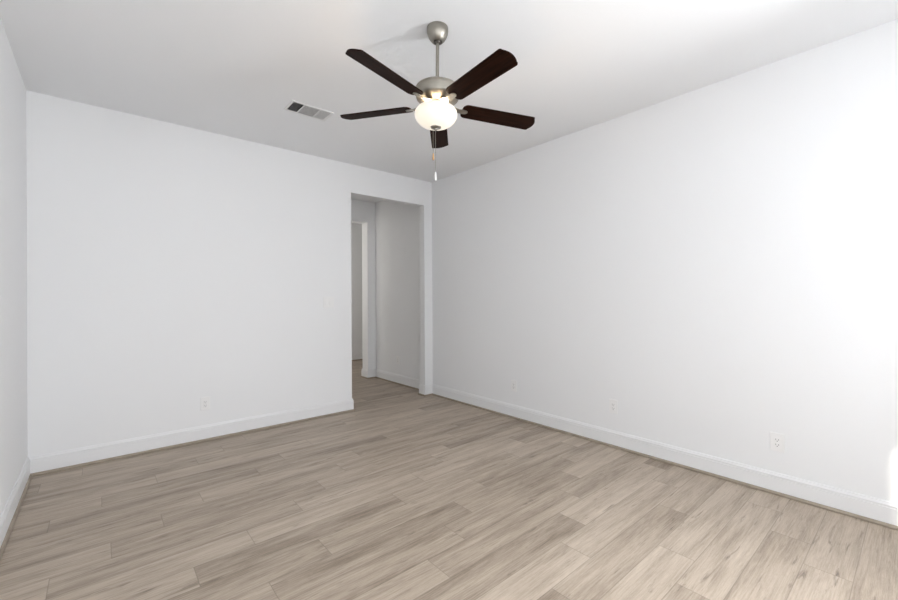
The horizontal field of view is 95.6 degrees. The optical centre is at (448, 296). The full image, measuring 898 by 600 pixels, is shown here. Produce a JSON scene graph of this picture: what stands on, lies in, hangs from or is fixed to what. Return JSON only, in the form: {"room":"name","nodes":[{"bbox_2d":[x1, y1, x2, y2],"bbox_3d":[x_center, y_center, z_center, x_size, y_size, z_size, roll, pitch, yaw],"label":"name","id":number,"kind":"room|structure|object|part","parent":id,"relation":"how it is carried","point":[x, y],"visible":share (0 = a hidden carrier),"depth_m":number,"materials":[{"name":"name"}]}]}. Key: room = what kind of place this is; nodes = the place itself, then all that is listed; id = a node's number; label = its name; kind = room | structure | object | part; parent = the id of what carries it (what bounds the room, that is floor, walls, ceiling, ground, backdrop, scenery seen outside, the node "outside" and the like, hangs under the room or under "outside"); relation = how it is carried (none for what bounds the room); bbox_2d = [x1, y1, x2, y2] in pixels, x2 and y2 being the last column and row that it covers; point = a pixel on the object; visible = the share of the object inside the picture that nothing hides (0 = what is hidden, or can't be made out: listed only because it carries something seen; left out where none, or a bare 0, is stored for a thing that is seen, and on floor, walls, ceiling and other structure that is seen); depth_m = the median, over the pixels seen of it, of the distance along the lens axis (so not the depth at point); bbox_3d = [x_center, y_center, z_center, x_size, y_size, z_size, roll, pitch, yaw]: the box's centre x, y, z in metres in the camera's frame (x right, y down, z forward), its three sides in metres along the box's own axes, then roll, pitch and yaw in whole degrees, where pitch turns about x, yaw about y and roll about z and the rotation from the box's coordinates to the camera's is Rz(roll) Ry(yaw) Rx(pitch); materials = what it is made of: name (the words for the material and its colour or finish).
{"room":"empty bedroom","nodes":[
{"label":"empty bedroom","id":0,"kind":"room"},
{"bbox_2d":[0,18,27,515],"bbox_3d":[-1.371,-0.105,0.899,0.120,2.743,5.348,0,0,-41],"label":"wall","id":1,"kind":"structure","parent":0,"point":[13,159],"depth_m":2.41,"materials":[{"name":"white paint"}]},
{"bbox_2d":[0,457,29,546],"bbox_3d":[-1.314,1.199,0.941,0.014,0.135,5.148,0,0,-41],"label":"baseboard","id":2,"kind":"structure","parent":1,"relation":"attached to","point":[8,512],"depth_m":2.36,"materials":[{"name":"white wood"}]},
{"bbox_2d":[0,474,32,559],"bbox_3d":[-1.304,1.256,0.950,0.014,0.020,5.148,0,0,-41],"label":"trim","id":3,"kind":"structure","parent":1,"relation":"attached to","point":[4,543],"depth_m":2.31,"materials":[{"name":"brown wood"}]},
{"bbox_2d":[26,90,432,456],"bbox_3d":[-1.595,-0.101,4.160,3.778,2.743,0.100,0,0,-41],"label":"wall","id":4,"kind":"structure","parent":0,"point":[170,267],"depth_m":3.50,"materials":[{"name":"white paint"}]},
{"bbox_2d":[29,399,353,473],"bbox_3d":[-2.063,1.205,3.753,2.531,0.135,0.127,0,0,-41],"label":"baseboard","id":5,"kind":"structure","parent":4,"relation":"attached to","point":[44,462],"depth_m":3.44,"materials":[{"name":"white wood"}]},
{"bbox_2d":[31,409,354,475],"bbox_3d":[-2.057,1.262,3.758,2.545,0.020,0.155,0,0,-41],"label":"trim","id":6,"kind":"structure","parent":4,"relation":"attached to","point":[346,411],"depth_m":3.45,"materials":[{"name":"brown wood"}]},
{"bbox_2d":[201,396,209,410],"bbox_3d":[-2.155,0.946,3.604,0.072,0.116,0.008,0,0,-41],"label":"wall outlet","id":7,"kind":"object","parent":4,"relation":"attached to","point":[205,401],"visible":1,"depth_m":3.60,"materials":[{"name":"white plastic"}]},
{"bbox_2d":[203,400,207,407],"bbox_3d":[-2.154,0.946,3.603,0.033,0.066,0.003,0,0,-41],"label":"receptacle","id":8,"kind":"object","parent":7,"relation":"attached to","point":[205,402],"depth_m":3.60,"materials":[{"name":"grey plastic"}]},
{"bbox_2d":[351,223,362,353],"bbox_3d":[-2.758,-0.093,7.457,4.500,2.743,0.100,0,0,-41],"label":"wall","id":9,"kind":"structure","parent":0,"point":[356,229],"depth_m":8.17,"materials":[{"name":"white paint"}]},
{"bbox_2d":[352,353,362,359],"bbox_3d":[-2.677,1.210,7.446,4.400,0.135,0.014,0,0,-41],"label":"baseboard","id":10,"kind":"structure","parent":9,"relation":"attached to","point":[359,355],"depth_m":8.16,"materials":[{"name":"white wood"}]},
{"bbox_2d":[351,199,375,369],"bbox_3d":[-1.579,-0.100,6.155,4.400,2.743,0.175,0,0,-41],"label":"wall","id":11,"kind":"structure","parent":0,"point":[362,212],"depth_m":6.36,"materials":[{"name":"white paint"}]},
{"bbox_2d":[0,360,897,599],"bbox_3d":[-0.334,1.264,3.859,5.700,0.001,8.710,0,0,-41],"label":"floor","id":12,"kind":"structure","parent":0,"point":[404,494],"depth_m":2.27,"materials":[{"name":"brown wood"}]},
{"bbox_2d":[0,0,897,202],"bbox_3d":[-0.360,-1.529,3.917,5.648,0.100,8.610,0,0,-41],"label":"ceiling","id":13,"kind":"structure","parent":0,"point":[232,68],"depth_m":2.52,"materials":[{"name":"white paint"}]},
{"bbox_2d":[284,100,333,120],"bbox_3d":[-1.110,-1.473,3.236,0.333,0.005,0.190,0,0,-41],"label":"ceiling vent","id":14,"kind":"object","parent":13,"relation":"in","point":[293,106],"visible":1,"depth_m":3.23,"materials":[{"name":"white metal"}]},
{"bbox_2d":[340,21,534,180],"bbox_3d":[-0.061,-1.058,2.209,1.140,0.846,1.123,0,0,-41],"label":"ceiling fan","id":15,"kind":"object","parent":13,"relation":"hanging from","point":[437,96],"visible":1,"depth_m":2.16,"materials":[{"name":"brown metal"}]},
{"bbox_3d":[-0.425,-1.064,2.368,0.449,0.006,0.115,2,12,19],"label":"blade","id":16,"kind":"part","parent":15,"relation":"part of","materials":[{"name":"brown wood"}]},
{"bbox_3d":[-0.296,-1.065,1.947,0.115,0.006,0.449,17,8,36],"label":"blade","id":17,"kind":"part","parent":15,"relation":"part of","materials":[{"name":"brown wood"}]},
{"bbox_3d":[-0.074,-0.805,2.237,0.003,0.237,0.003,0,0,-41],"label":"pull chain","id":18,"kind":"part","parent":15,"relation":"part of","materials":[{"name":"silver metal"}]},
{"bbox_3d":[-0.072,-0.988,2.246,0.235,0.108,0.235,0,0,-41],"label":"lamp shade","id":19,"kind":"part","parent":15,"relation":"part of","materials":[{"name":"white glass"}]},
{"bbox_3d":[-0.065,-1.045,2.620,0.115,0.006,0.449,-10,-1,1],"label":"blade","id":20,"kind":"part","parent":15,"relation":"part of","materials":[{"name":"brown wood"}]},
{"bbox_3d":[0.144,-1.046,1.939,0.115,0.006,0.449,18,-10,-34],"label":"blade","id":21,"kind":"part","parent":15,"relation":"part of","materials":[{"name":"brown wood"}]},
{"bbox_3d":[0.287,-1.034,2.355,0.449,0.006,0.115,3,-13,-17],"label":"blade","id":22,"kind":"part","parent":15,"relation":"part of","materials":[{"name":"brown wood"}]},
{"bbox_2d":[375,19,897,503],"bbox_3d":[1.066,-0.114,3.883,0.147,2.743,6.717,0,0,-41],"label":"wall","id":23,"kind":"structure","parent":0,"point":[717,262],"depth_m":2.91,"materials":[{"name":"white paint"}]},
{"bbox_2d":[360,376,431,396],"bbox_3d":[-0.141,1.256,6.412,1.889,0.020,1.699,0,0,-41],"label":"trim","id":24,"kind":"structure","parent":23,"relation":"attached to","point":[360,376],"depth_m":5.86,"materials":[{"name":"brown wood"}]},
{"bbox_2d":[361,368,432,394],"bbox_3d":[-0.136,1.198,6.416,1.875,0.135,1.671,0,0,-41],"label":"baseboard","id":25,"kind":"structure","parent":23,"relation":"attached to","point":[423,389],"depth_m":5.88,"materials":[{"name":"white wood"}]},
{"bbox_2d":[511,380,516,391],"bbox_3d":[0.673,0.925,4.228,0.008,0.116,0.072,0,0,-41],"label":"wall outlet","id":26,"kind":"object","parent":23,"relation":"attached to","point":[513,382],"visible":1,"depth_m":4.22,"materials":[{"name":"white plastic"}]},
{"bbox_2d":[609,399,617,413],"bbox_3d":[1.375,0.919,3.407,0.008,0.116,0.072,0,0,-41],"label":"wall outlet","id":27,"kind":"object","parent":23,"relation":"attached to","point":[613,404],"visible":1,"depth_m":3.40,"materials":[{"name":"white plastic"}]},
{"bbox_2d":[611,402,614,410],"bbox_3d":[1.373,0.919,3.406,0.003,0.066,0.033,0,0,-41],"label":"receptacle","id":28,"kind":"object","parent":27,"relation":"attached to","point":[612,403],"depth_m":3.41,"materials":[{"name":"grey plastic"}]},
{"bbox_2d":[432,384,897,525],"bbox_3d":[1.456,1.188,3.309,0.014,0.135,5.148,0,0,-41],"label":"baseboard","id":29,"kind":"structure","parent":23,"relation":"attached to","point":[885,511],"depth_m":2.85,"materials":[{"name":"white wood"}]},
{"bbox_2d":[432,393,897,529],"bbox_3d":[1.446,1.245,3.301,0.014,0.020,5.148,0,0,-41],"label":"trim","id":30,"kind":"structure","parent":23,"relation":"attached to","point":[867,519],"depth_m":2.85,"materials":[{"name":"brown wood"}]},
{"bbox_2d":[770,432,784,452],"bbox_3d":[2.081,0.923,2.582,0.008,0.116,0.072,0,0,-41],"label":"wall outlet","id":31,"kind":"object","parent":23,"relation":"attached to","point":[777,440],"visible":1,"depth_m":2.58,"materials":[{"name":"white plastic"}]},
{"bbox_2d":[774,437,780,447],"bbox_3d":[2.079,0.923,2.580,0.003,0.066,0.033,0,0,-41],"label":"receptacle","id":32,"kind":"object","parent":31,"relation":"attached to","point":[777,440],"depth_m":2.58,"materials":[{"name":"grey plastic"}]}
]}

